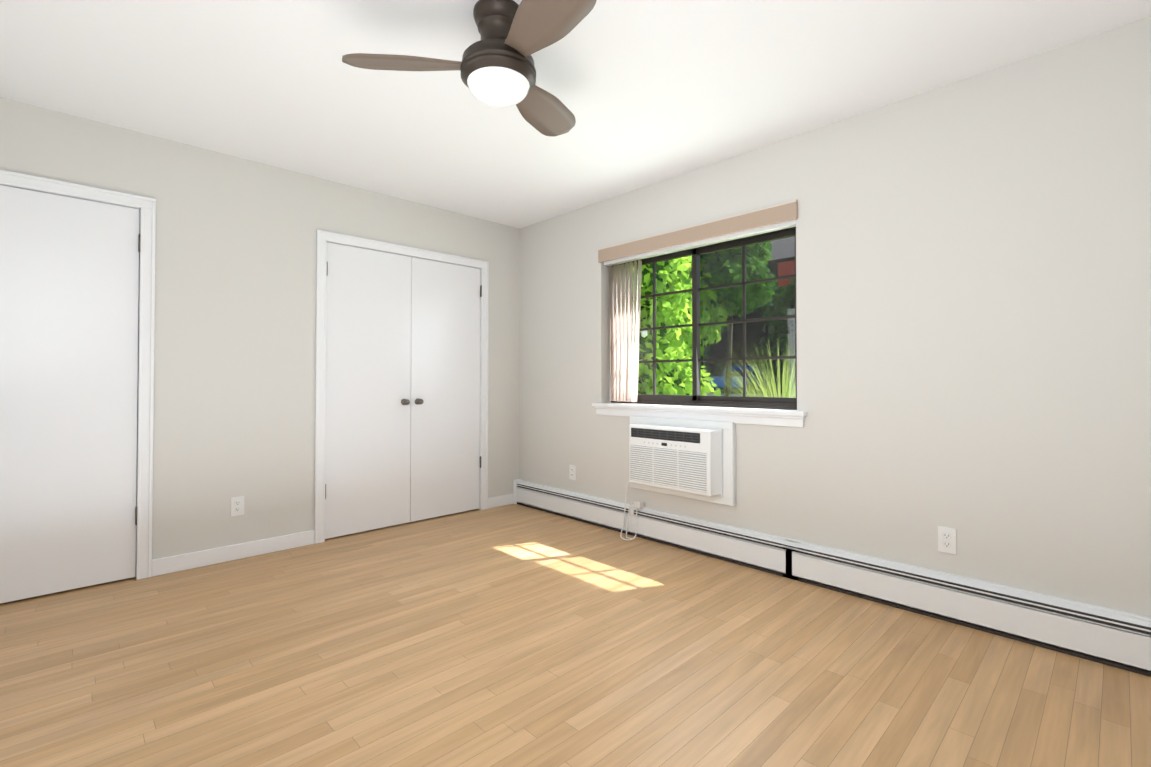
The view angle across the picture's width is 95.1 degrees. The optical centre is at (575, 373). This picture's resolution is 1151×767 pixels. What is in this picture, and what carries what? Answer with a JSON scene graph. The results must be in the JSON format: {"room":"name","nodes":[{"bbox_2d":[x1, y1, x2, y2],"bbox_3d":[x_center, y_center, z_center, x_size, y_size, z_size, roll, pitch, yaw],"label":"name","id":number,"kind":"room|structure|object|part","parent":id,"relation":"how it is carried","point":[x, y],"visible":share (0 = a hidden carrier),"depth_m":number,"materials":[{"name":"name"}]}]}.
{"room":"empty bedroom","nodes":[
{"label":"empty bedroom","id":0,"kind":"room"},
{"bbox_2d":[0,97,518,559],"bbox_3d":[-1.872,-0.095,3.494,4.000,2.440,0.180,1,-1,-44],"label":"wall","id":1,"kind":"structure","parent":0,"point":[235,331],"depth_m":3.20,"materials":[{"name":"white paint"}]},
{"bbox_2d":[0,185,139,603],"bbox_3d":[-2.608,0.098,2.647,0.646,2.007,0.101,1,-1,-44],"label":"door","id":2,"kind":"structure","parent":1,"relation":"in","point":[69,286],"depth_m":2.68,"materials":[{"name":"white paint"}]},
{"bbox_2d":[0,170,155,579],"bbox_3d":[-2.671,0.071,2.706,0.772,2.086,0.198,1,-1,-44],"label":"door frame","id":3,"kind":"structure","parent":1,"relation":"attached to","point":[146,206],"depth_m":2.88,"materials":[{"name":"white paint"}]},
{"bbox_2d":[231,496,243,516],"bbox_3d":[-2.043,0.801,3.183,0.070,0.115,0.008,1,-1,-44],"label":"outlet","id":4,"kind":"object","parent":1,"relation":"attached to","point":[237,506],"visible":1,"depth_m":3.18,"materials":[{"name":"white plastic"}]},
{"bbox_2d":[152,493,512,576],"bbox_3d":[-1.831,1.077,3.383,3.568,0.092,0.012,1,-1,-44],"label":"baseboard","id":5,"kind":"structure","parent":1,"relation":"attached to","point":[177,563],"depth_m":3.18,"materials":[{"name":"white paint"}]},
{"bbox_2d":[314,230,488,543],"bbox_3d":[-1.295,0.089,4.037,1.370,2.086,0.198,1,-1,-44],"label":"door frame","id":6,"kind":"structure","parent":1,"relation":"attached to","point":[323,238],"depth_m":3.60,"materials":[{"name":"white paint"}]},
{"bbox_2d":[325,242,481,538],"bbox_3d":[-1.236,0.116,3.975,1.252,2.007,0.101,1,-1,-44],"label":"closet door","id":7,"kind":"structure","parent":1,"relation":"in","point":[402,389],"depth_m":3.92,"materials":[{"name":"white paint"}]},
{"bbox_2d":[0,504,1150,766],"bbox_3d":[-0.301,1.152,1.852,4.000,0.100,4.700,1,-1,-44],"label":"floor","id":8,"kind":"structure","parent":0,"point":[512,636],"depth_m":1.96,"materials":[{"name":"laminate"}]},
{"bbox_2d":[0,0,1150,228],"bbox_3d":[-0.301,-1.398,1.887,4.000,0.120,4.700,1,-1,-44],"label":"ceiling","id":9,"kind":"structure","parent":0,"point":[646,92],"depth_m":2.37,"materials":[{"name":"white paint"}]},
{"bbox_2d":[342,0,596,135],"bbox_3d":[-0.197,-1.174,1.921,0.983,0.326,0.943,1,-1,-44],"label":"ceiling fan","id":10,"kind":"object","parent":9,"relation":"hanging from","point":[495,67],"visible":1,"depth_m":1.88,"materials":[{"name":"brown metal"}]},
{"bbox_2d":[519,16,1150,616],"bbox_3d":[1.072,-0.099,3.197,0.180,2.440,4.340,1,-1,-44],"label":"wall","id":11,"kind":"structure","parent":0,"point":[973,310],"depth_m":2.42,"materials":[{"name":"white paint"}]},
{"bbox_2d":[569,465,575,479],"bbox_3d":[-0.025,0.785,4.183,0.008,0.115,0.070,1,-1,-44],"label":"outlet","id":12,"kind":"object","parent":11,"relation":"attached to","point":[572,472],"visible":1,"depth_m":4.18,"materials":[{"name":"white plastic"}]},
{"bbox_2d":[620,416,735,540],"bbox_3d":[0.732,0.709,3.508,0.501,0.828,0.815,1,-1,-44],"label":"air conditioner","id":13,"kind":"object","parent":11,"relation":"attached to","point":[691,458],"visible":1,"depth_m":3.30,"materials":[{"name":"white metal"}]},
{"bbox_3d":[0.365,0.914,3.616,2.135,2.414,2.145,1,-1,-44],"label":"cord","id":14,"kind":"part","parent":13,"relation":"part of","materials":[{"name":"white plastic"}]},
{"bbox_3d":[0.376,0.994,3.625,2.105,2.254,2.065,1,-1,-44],"label":"cord","id":15,"kind":"part","parent":13,"relation":"part of","materials":[{"name":"white plastic"}]},
{"bbox_2d":[592,200,806,427],"bbox_3d":[0.756,-0.325,3.493,0.223,1.254,1.590,1,-1,-44],"label":"window","id":16,"kind":"structure","parent":11,"relation":"in","point":[776,222],"depth_m":3.47,"materials":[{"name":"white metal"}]},
{"bbox_3d":[0.736,0.258,3.465,0.167,0.087,1.590,1,-1,-44],"label":"sill","id":17,"kind":"part","parent":16,"relation":"part of","materials":[{"name":"white paint"}]},
{"bbox_3d":[0.811,-0.328,3.546,0.072,1.088,1.476,1,-1,-44],"label":"frame","id":18,"kind":"part","parent":16,"relation":"part of","materials":[{"name":"brown metal"}]},
{"bbox_2d":[513,479,1150,676],"bbox_3d":[0.982,1.016,3.094,0.072,0.206,4.339,1,-1,-44],"label":"baseboard heater","id":19,"kind":"object","parent":11,"relation":"attached to","point":[1109,636],"visible":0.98,"depth_m":2.50,"materials":[{"name":"white metal"}]},
{"bbox_2d":[938,526,956,553],"bbox_3d":[1.696,0.760,2.404,0.008,0.115,0.070,1,-1,-44],"label":"outlet","id":20,"kind":"object","parent":11,"relation":"attached to","point":[946,539],"visible":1,"depth_m":2.40,"materials":[{"name":"white plastic"}]},
{"label":"outside","id":21,"kind":"structure","parent":0,"visible":0},
{"bbox_2d":[631,236,795,397],"bbox_3d":[23.705,-4.350,45.564,91.180,12.719,115.000,1,-1,-44],"label":"garden","id":22,"kind":"object","parent":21,"point":[679,377],"depth_m":11.94,"materials":[{"name":"green plant"}]}
]}

